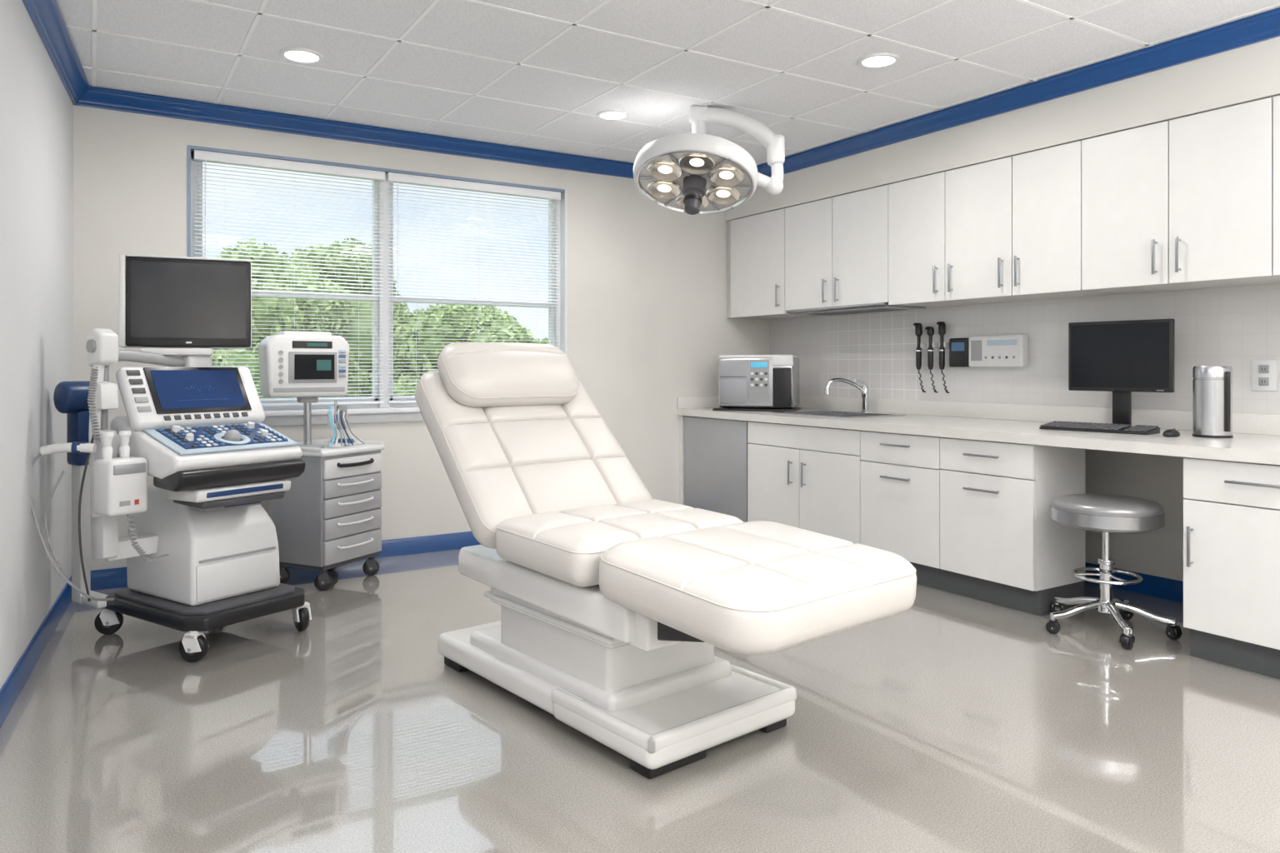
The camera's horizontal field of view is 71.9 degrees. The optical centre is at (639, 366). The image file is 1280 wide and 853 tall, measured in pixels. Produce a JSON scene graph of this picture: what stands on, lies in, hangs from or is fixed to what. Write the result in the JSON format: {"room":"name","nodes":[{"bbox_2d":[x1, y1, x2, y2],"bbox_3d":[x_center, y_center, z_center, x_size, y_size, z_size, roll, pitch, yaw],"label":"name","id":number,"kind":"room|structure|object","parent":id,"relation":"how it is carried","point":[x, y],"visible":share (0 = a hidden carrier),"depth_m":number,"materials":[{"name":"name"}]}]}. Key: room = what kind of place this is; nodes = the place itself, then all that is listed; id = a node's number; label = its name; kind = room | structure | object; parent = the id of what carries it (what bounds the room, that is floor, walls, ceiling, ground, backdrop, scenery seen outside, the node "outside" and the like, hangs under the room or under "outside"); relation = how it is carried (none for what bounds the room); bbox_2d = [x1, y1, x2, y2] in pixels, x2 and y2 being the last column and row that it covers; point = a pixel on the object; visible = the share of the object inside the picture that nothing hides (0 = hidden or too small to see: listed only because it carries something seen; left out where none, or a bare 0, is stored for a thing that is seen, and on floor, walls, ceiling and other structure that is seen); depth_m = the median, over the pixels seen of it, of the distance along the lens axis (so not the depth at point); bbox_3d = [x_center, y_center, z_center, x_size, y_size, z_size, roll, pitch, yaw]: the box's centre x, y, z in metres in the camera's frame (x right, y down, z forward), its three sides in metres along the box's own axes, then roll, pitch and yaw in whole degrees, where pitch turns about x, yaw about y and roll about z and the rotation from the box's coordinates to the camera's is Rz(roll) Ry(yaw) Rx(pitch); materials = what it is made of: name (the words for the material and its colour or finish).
{"room":"examination room","nodes":[
{"label":"examination room","id":0,"kind":"room"},
{"bbox_2d":[0,0,73,689],"bbox_3d":[-1.546,-0.147,1.526,0.149,2.780,7.674,0,0,-26],"label":"wall","id":1,"kind":"structure","parent":0,"point":[37,108],"depth_m":3.64,"materials":[{"name":"paint"}]},
{"bbox_2d":[0,575,71,729],"bbox_3d":[-1.466,1.188,1.548,0.014,0.110,7.411,0,0,-26],"label":"baseboard","id":2,"kind":"structure","parent":1,"relation":"attached to","point":[17,678],"depth_m":3.60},
{"bbox_2d":[21,0,89,104],"bbox_3d":[-1.437,-1.486,1.570,0.086,0.094,7.425,0,0,-26],"label":"trim","id":3,"kind":"structure","parent":1,"relation":"attached to","point":[46,16],"depth_m":4.06,"materials":[{"name":"blue paint"}]},
{"bbox_2d":[73,105,769,570],"bbox_3d":[-1.199,-0.147,6.141,5.640,2.780,0.150,0,0,-32],"label":"wall","id":4,"kind":"structure","parent":0,"point":[649,327],"depth_m":6.40,"materials":[{"name":"paint"}]},
{"bbox_2d":[90,531,481,590],"bbox_3d":[-1.392,1.188,5.925,4.056,0.110,0.014,0,0,-32],"label":"baseboard","id":5,"kind":"structure","parent":4,"relation":"attached to","point":[102,579],"depth_m":5.82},
{"bbox_2d":[261,406,424,426],"bbox_3d":[-1.591,0.317,5.815,2.550,0.092,0.130,0,0,-32],"label":"window sill","id":6,"kind":"structure","parent":4,"relation":"attached to","point":[278,417],"depth_m":5.63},
{"bbox_2d":[73,85,634,178],"bbox_3d":[-1.190,-1.486,6.007,4.486,0.094,0.088,0,0,-32],"label":"trim","id":7,"kind":"structure","parent":4,"relation":"attached to","point":[97,97],"depth_m":5.55,"materials":[{"name":"blue paint"}]},
{"bbox_2d":[187,145,567,410],"bbox_3d":[-1.621,-0.510,5.864,2.482,1.566,0.136,0,0,-32],"label":"window","id":8,"kind":"structure","parent":4,"relation":"in","point":[562,321],"depth_m":5.82,"materials":[{"name":"white plastic"}]},
{"bbox_2d":[193,150,384,406],"bbox_3d":[-2.151,-0.515,5.494,1.120,1.515,0.062,0,0,-32],"label":"window blind","id":9,"kind":"object","parent":8,"relation":"attached to","point":[198,155],"visible":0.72,"depth_m":5.51,"materials":[{"name":"white plastic"}]},
{"bbox_2d":[386,172,560,403],"bbox_3d":[-1.123,-0.515,6.132,1.260,1.515,0.062,0,0,-32],"label":"window blind","id":10,"kind":"object","parent":8,"relation":"attached to","point":[397,178],"visible":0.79,"depth_m":6.08,"materials":[{"name":"white plastic"}]},
{"bbox_2d":[0,549,1279,852],"bbox_3d":[0.517,1.293,2.807,6.240,0.100,7.625,0,0,-32],"label":"floor","id":11,"kind":"structure","parent":0,"point":[949,722],"depth_m":2.87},
{"bbox_2d":[30,254,311,662],"bbox_3d":[-2.191,0.366,4.019,1.008,1.754,0.986,0,0,33],"label":"machine","id":12,"kind":"object","parent":11,"relation":"on","point":[200,547],"visible":1,"depth_m":3.97,"materials":[{"name":"white plastic"}]},
{"bbox_2d":[130,260,245,339],"bbox_3d":[-2.096,-0.306,4.114,0.478,0.348,0.015,0,0,-26],"label":"screen","id":13,"kind":"object","parent":12,"relation":"on","point":[170,299],"depth_m":4.11,"materials":[{"name":"black glass"}]},
{"bbox_2d":[125,256,250,347],"bbox_3d":[-2.106,-0.297,4.135,0.311,0.411,0.468,0,0,33],"label":"monitor","id":14,"kind":"object","parent":12,"relation":"on","point":[172,302],"depth_m":4.11,"materials":[{"name":"black plastic"}]},
{"bbox_2d":[166,479,290,509],"bbox_3d":[-1.820,0.558,3.933,0.252,0.089,0.450,0,0,33],"label":"tray","id":15,"kind":"object","parent":12,"relation":"on","point":[247,491],"depth_m":3.81,"materials":[{"name":"white plastic"}]},
{"bbox_2d":[268,438,384,590],"bbox_3d":[-1.812,0.843,5.142,0.465,0.800,0.500,0,0,25],"label":"equipment cart","id":16,"kind":"object","parent":11,"relation":"on","point":[329,517],"visible":0.91,"depth_m":4.96,"materials":[{"name":"grey metal"}]},
{"bbox_2d":[258,330,349,448],"bbox_3d":[-1.918,0.135,5.051,0.458,0.665,0.232,0,0,-36],"label":"patient monitor","id":17,"kind":"object","parent":16,"relation":"on","point":[306,367],"visible":0.92,"depth_m":4.96,"materials":[{"name":"grey plastic"}]},
{"bbox_2d":[295,438,384,457],"bbox_3d":[-1.826,0.470,5.148,0.435,0.055,0.500,0,0,25],"label":"tray","id":18,"kind":"object","parent":16,"relation":"on","point":[370,447],"depth_m":5.09,"materials":[{"name":"white plastic"}]},
{"bbox_2d":[327,400,364,448],"bbox_3d":[-1.731,0.331,5.124,0.119,0.270,0.234,0,0,38],"label":"accessory","id":19,"kind":"object","parent":16,"relation":"on","point":[337,418],"visible":1,"depth_m":5.08,"materials":[{"name":"white plastic"}]},
{"bbox_2d":[330,438,362,445],"bbox_3d":[-1.755,0.449,5.295,0.160,0.035,0.120,0,0,25],"label":"tray","id":20,"kind":"object","parent":16,"relation":"on","point":[348,442],"visible":0.67,"depth_m":5.25,"materials":[{"name":"white plastic"}]},
{"bbox_2d":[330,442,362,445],"bbox_3d":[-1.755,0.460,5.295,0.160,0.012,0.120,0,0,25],"label":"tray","id":21,"kind":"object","parent":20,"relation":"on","point":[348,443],"depth_m":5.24,"materials":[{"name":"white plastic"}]},
{"bbox_2d":[415,342,916,779],"bbox_3d":[-0.038,0.570,3.184,0.823,1.345,1.933,0,0,-40],"label":"chair","id":22,"kind":"object","parent":11,"relation":"on","point":[616,601],"visible":1,"depth_m":2.98,"materials":[{"name":"white leather"}]},
{"bbox_2d":[437,342,579,407],"bbox_3d":[-0.536,0.017,3.727,0.630,0.310,0.165,0,-42,-40],"label":"pillow","id":23,"kind":"object","parent":22,"relation":"on","point":[470,374],"depth_m":3.62,"materials":[{"name":"white leather"}]},
{"bbox_2d":[679,415,685,504],"bbox_3d":[0.508,0.814,7.088,0.440,0.858,0.039,0,0,-32],"label":"filler panel","id":24,"kind":"object","parent":11,"relation":"on","point":[681,417],"visible":0.21,"depth_m":6.96,"materials":[{"name":"white laminate"}]},
{"bbox_2d":[684,415,770,522],"bbox_3d":[0.735,0.815,6.730,0.432,0.856,0.800,0,0,-32],"label":"base cabinet","id":25,"kind":"object","parent":11,"relation":"on","point":[716,449],"visible":0.48,"depth_m":6.59,"materials":[{"name":"laminate"}]},
{"bbox_2d":[747,421,862,544],"bbox_3d":[1.218,0.817,5.911,0.476,0.853,1.078,0,0,-32],"label":"base cabinet","id":26,"kind":"object","parent":11,"relation":"on","point":[808,478],"visible":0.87,"depth_m":5.74,"materials":[{"name":"white laminate"}]},
{"bbox_2d":[860,430,946,591],"bbox_3d":[1.658,0.814,5.202,0.476,0.858,0.588,0,0,-32],"label":"base cabinet","id":27,"kind":"object","parent":11,"relation":"on","point":[900,473],"visible":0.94,"depth_m":5.05,"materials":[{"name":"white laminate"}]},
{"bbox_2d":[940,437,1084,616],"bbox_3d":[1.964,0.814,4.709,0.476,0.858,0.568,0,0,-32],"label":"base cabinet","id":28,"kind":"object","parent":11,"relation":"on","point":[1001,544],"visible":0.98,"depth_m":4.52,"materials":[{"name":"white laminate"}]},
{"bbox_2d":[1045,494,1182,649],"bbox_3d":[2.211,0.930,4.169,0.555,0.625,0.581,0,0,-44],"label":"stool","id":29,"kind":"object","parent":11,"relation":"on","point":[1107,514],"visible":1,"depth_m":4.05,"materials":[{"name":"grey leather"}]},
{"bbox_2d":[1183,457,1279,679],"bbox_3d":[2.715,0.814,3.498,0.476,0.858,0.878,0,0,-32],"label":"base cabinet","id":30,"kind":"object","parent":11,"relation":"on","point":[1232,509],"visible":1,"depth_m":3.60,"materials":[{"name":"white laminate"}]},
{"bbox_2d":[676,395,1279,464],"bbox_3d":[1.954,0.308,5.199,0.950,0.150,4.774,0,0,-32],"label":"countertop","id":31,"kind":"structure","parent":30,"relation":"on","point":[1256,439],"depth_m":4.94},
{"bbox_2d":[712,355,800,411],"bbox_3d":[0.900,0.122,6.769,0.609,0.420,0.399,0,0,18],"label":"sterilizer","id":32,"kind":"object","parent":31,"relation":"on","point":[746,382],"visible":1,"depth_m":6.60,"materials":[{"name":"silver plastic"}]},
{"bbox_2d":[765,410,905,430],"bbox_3d":[1.350,0.417,6.158,0.562,0.180,0.792,0,0,-32],"label":"sink","id":33,"kind":"object","parent":31,"relation":"in","point":[827,413],"visible":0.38,"depth_m":6.31,"materials":[{"name":"silver metal"}]},
{"bbox_2d":[824,377,869,412],"bbox_3d":[1.501,0.207,6.358,0.341,0.252,0.101,0,0,-12],"label":"faucet","id":34,"kind":"object","parent":31,"relation":"on","point":[864,389],"visible":0.96,"depth_m":6.38,"materials":[{"name":"silver metal"}]},
{"bbox_2d":[1039,420,1159,434],"bbox_3d":[2.357,0.314,4.547,0.170,0.038,0.530,0,0,-40],"label":"keyboard","id":35,"kind":"object","parent":31,"relation":"on","point":[1055,425],"visible":1,"depth_m":4.50,"materials":[{"name":"black plastic"}]},
{"bbox_2d":[1068,318,1174,425],"bbox_3d":[2.535,0.045,4.675,0.240,0.575,0.530,0,0,-38],"label":"computer monitor","id":36,"kind":"object","parent":31,"relation":"on","point":[1122,358],"visible":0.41,"depth_m":4.66,"materials":[{"name":"black plastic"}]},
{"bbox_2d":[1162,428,1179,437],"bbox_3d":[2.526,0.314,4.198,0.110,0.036,0.064,0,0,-36],"label":"computer mouse","id":37,"kind":"object","parent":31,"relation":"on","point":[1173,432],"visible":1,"depth_m":4.17,"materials":[{"name":"black plastic"}]},
{"bbox_2d":[1192,365,1233,438],"bbox_3d":[2.706,0.165,4.169,0.162,0.336,0.173,0,0,-12],"label":"canister","id":38,"kind":"object","parent":31,"relation":"on","point":[1212,385],"visible":1,"depth_m":4.11,"materials":[{"name":"silver metal"}]},
{"bbox_2d":[55,0,1279,165],"bbox_3d":[0.509,-1.585,2.802,6.259,0.103,7.625,0,0,-32],"label":"ceiling","id":39,"kind":"structure","parent":0,"point":[532,74],"depth_m":4.33,"materials":[{"name":"tile"}]},
{"bbox_2d":[279,47,323,64],"bbox_3d":[-1.668,-1.532,4.355,0.204,0.010,0.204,0,0,-32],"label":"recessed light","id":40,"kind":"object","parent":39,"relation":"in","point":[299,55],"visible":1,"depth_m":4.35,"materials":[{"name":"white plastic"}]},
{"bbox_2d":[596,110,629,120],"bbox_3d":[-0.164,-1.532,5.383,0.204,0.010,0.204,0,0,-32],"label":"recessed light","id":41,"kind":"object","parent":39,"relation":"in","point":[611,115],"visible":1,"depth_m":5.38,"materials":[{"name":"white plastic"}]},
{"bbox_2d":[633,104,784,214],"bbox_3d":[0.350,-1.212,5.194,0.795,0.650,0.711,0,0,38],"label":"lamp","id":42,"kind":"object","parent":39,"relation":"hanging from","point":[697,172],"visible":1,"depth_m":5.16,"materials":[{"name":"silver metal"}]},
{"bbox_2d":[857,52,899,68],"bbox_3d":[1.196,-1.532,4.426,0.204,0.010,0.204,0,0,-32],"label":"recessed light","id":43,"kind":"object","parent":39,"relation":"in","point":[880,60],"visible":1,"depth_m":4.42,"materials":[{"name":"white plastic"}]},
{"bbox_2d":[725,36,1279,220],"bbox_3d":[2.845,-1.365,4.223,0.490,0.345,7.375,0,0,-32],"label":"wall","id":44,"kind":"structure","parent":0,"point":[1251,72],"depth_m":4.76,"materials":[{"name":"paint"}]},
{"bbox_2d":[756,7,1279,177],"bbox_3d":[2.600,-1.486,4.071,0.088,0.094,7.375,0,0,-32],"label":"trim","id":45,"kind":"structure","parent":44,"relation":"attached to","point":[1264,26],"depth_m":4.66,"materials":[{"name":"blue paint"}]},
{"bbox_2d":[770,283,1279,581],"bbox_3d":[3.139,-0.147,4.346,0.162,2.780,7.475,0,0,-32],"label":"wall","id":46,"kind":"structure","parent":0,"point":[1233,327],"depth_m":5.12,"materials":[{"name":"tile"}]},
{"bbox_2d":[726,207,820,319],"bbox_3d":[1.074,-0.792,7.030,0.513,0.795,0.731,0,0,-32],"label":"upper cabinet","id":47,"kind":"object","parent":46,"relation":"attached to","point":[755,243],"visible":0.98,"depth_m":6.89,"materials":[{"name":"white laminate"}]},
{"bbox_2d":[787,302,925,315],"bbox_3d":[1.516,-0.404,6.279,0.400,0.034,0.950,0,0,-32],"label":"under-cabinet light","id":48,"kind":"object","parent":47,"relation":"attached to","point":[879,307],"visible":0.92,"depth_m":6.14,"materials":[{"name":"silver metal"}]},
{"bbox_2d":[785,184,889,310],"bbox_3d":[1.534,-0.805,6.290,0.513,0.770,1.008,0,0,-32],"label":"upper cabinet","id":49,"kind":"object","parent":46,"relation":"attached to","point":[837,247],"visible":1,"depth_m":6.12,"materials":[{"name":"white laminate"}]},
{"bbox_2d":[913,322,925,392],"bbox_3d":[1.923,-0.062,6.063,0.092,0.479,0.082,0,0,-32],"label":"diagnostic scope","id":50,"kind":"object","parent":46,"relation":"attached to","point":[918,327],"visible":1,"depth_m":6.06,"materials":[{"name":"black plastic"}]},
{"bbox_2d":[925,326,938,393],"bbox_3d":[1.976,-0.048,5.978,0.092,0.449,0.082,0,0,-32],"label":"diagnostic scope","id":51,"kind":"object","parent":46,"relation":"attached to","point":[930,331],"visible":1,"depth_m":5.97,"materials":[{"name":"black plastic"}]},
{"bbox_2d":[936,321,949,393],"bbox_3d":[2.026,-0.062,5.897,0.092,0.479,0.082,0,0,-32],"label":"diagnostic scope","id":52,"kind":"object","parent":46,"relation":"attached to","point":[942,326],"visible":0.99,"depth_m":5.89,"materials":[{"name":"black plastic"}]},
{"bbox_2d":[949,337,970,367],"bbox_3d":[2.106,-0.092,5.798,0.062,0.190,0.150,0,0,-32],"label":"dock","id":53,"kind":"object","parent":46,"relation":"attached to","point":[958,347],"visible":0.79,"depth_m":5.78,"materials":[{"name":"black plastic"}]},
{"bbox_2d":[888,155,1061,307],"bbox_3d":[2.040,-0.795,5.474,0.513,0.790,0.908,0,0,-32],"label":"upper cabinet","id":54,"kind":"object","parent":46,"relation":"attached to","point":[950,232],"visible":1,"depth_m":5.32,"materials":[{"name":"white laminate"}]},
{"bbox_2d":[968,334,1028,367],"bbox_3d":[2.249,-0.097,5.557,0.073,0.200,0.390,0,0,-32],"label":"control panel","id":55,"kind":"object","parent":46,"relation":"attached to","point":[993,351],"visible":1,"depth_m":5.51,"materials":[{"name":"white plastic"}]},
{"bbox_2d":[1012,140,1130,298],"bbox_3d":[2.388,-0.795,4.913,0.513,0.790,0.408,0,0,-32],"label":"upper cabinet","id":56,"kind":"object","parent":46,"relation":"attached to","point":[1047,182],"visible":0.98,"depth_m":4.79,"materials":[{"name":"white laminate"}]},
{"bbox_2d":[1084,562,1183,603],"bbox_3d":[3.048,1.188,4.349,0.014,0.110,7.375,0,0,-32],"label":"baseboard","id":57,"kind":"structure","parent":46,"relation":"attached to","point":[1153,586],"depth_m":4.79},
{"bbox_2d":[1081,96,1279,294],"bbox_3d":[2.728,-0.795,4.365,0.513,0.790,0.878,0,0,-32],"label":"upper cabinet","id":58,"kind":"object","parent":46,"relation":"attached to","point":[1185,202],"visible":1,"depth_m":4.21,"materials":[{"name":"white laminate"}]},
{"bbox_2d":[1251,360,1277,390],"bbox_3d":[3.052,0.043,4.319,0.014,0.150,0.110,0,0,-32],"label":"power outlet","id":59,"kind":"object","parent":46,"relation":"attached to","point":[1264,372],"visible":1,"depth_m":4.31,"materials":[{"name":"white plastic"}]},
{"bbox_2d":[1258,365,1269,373],"bbox_3d":[3.049,0.013,4.317,0.008,0.040,0.044,0,0,-32],"label":"socket","id":60,"kind":"object","parent":59,"relation":"attached to","point":[1262,368],"depth_m":4.32,"materials":[{"name":"grey plastic"}]},
{"bbox_2d":[1258,377,1269,385],"bbox_3d":[3.049,0.073,4.317,0.008,0.040,0.044,0,0,-32],"label":"socket","id":61,"kind":"object","parent":59,"relation":"attached to","point":[1262,381],"depth_m":4.32,"materials":[{"name":"grey plastic"}]},
{"bbox_2d":[1273,95,1279,275],"bbox_3d":[3.198,-0.795,3.609,0.513,0.790,0.898,0,0,-32],"label":"upper cabinet","id":62,"kind":"object","parent":46,"relation":"attached to","point":[1276,98],"visible":1,"depth_m":3.86,"materials":[{"name":"white laminate"}]},
{"label":"outside","id":63,"kind":"structure","parent":0,"visible":0},
{"bbox_3d":[-14.175,1.698,41.797,100.000,0.090,74.025,0,0,-32],"label":"lawn","id":64,"kind":"structure","parent":63,"visible":0},
{"bbox_2d":[210,238,329,398],"bbox_3d":[-4.219,0.146,9.309,2.110,2.986,2.336,0,0,-7],"label":"tree","id":65,"kind":"object","parent":64,"relation":"on","point":[262,302],"visible":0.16,"depth_m":8.82,"materials":[{"name":"green plant"}]},
{"bbox_2d":[287,237,409,397],"bbox_3d":[-4.428,-0.102,12.578,2.256,3.482,2.718,0,0,41],"label":"tree","id":66,"kind":"object","parent":64,"relation":"on","point":[399,312],"visible":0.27,"depth_m":12.07,"materials":[{"name":"green plant"}]},
{"bbox_2d":[393,298,534,395],"bbox_3d":[-2.119,0.404,10.643,2.017,2.468,1.520,0,0,-10],"label":"tree","id":67,"kind":"object","parent":64,"relation":"on","point":[447,323],"visible":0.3,"depth_m":10.09,"materials":[{"name":"green plant"}]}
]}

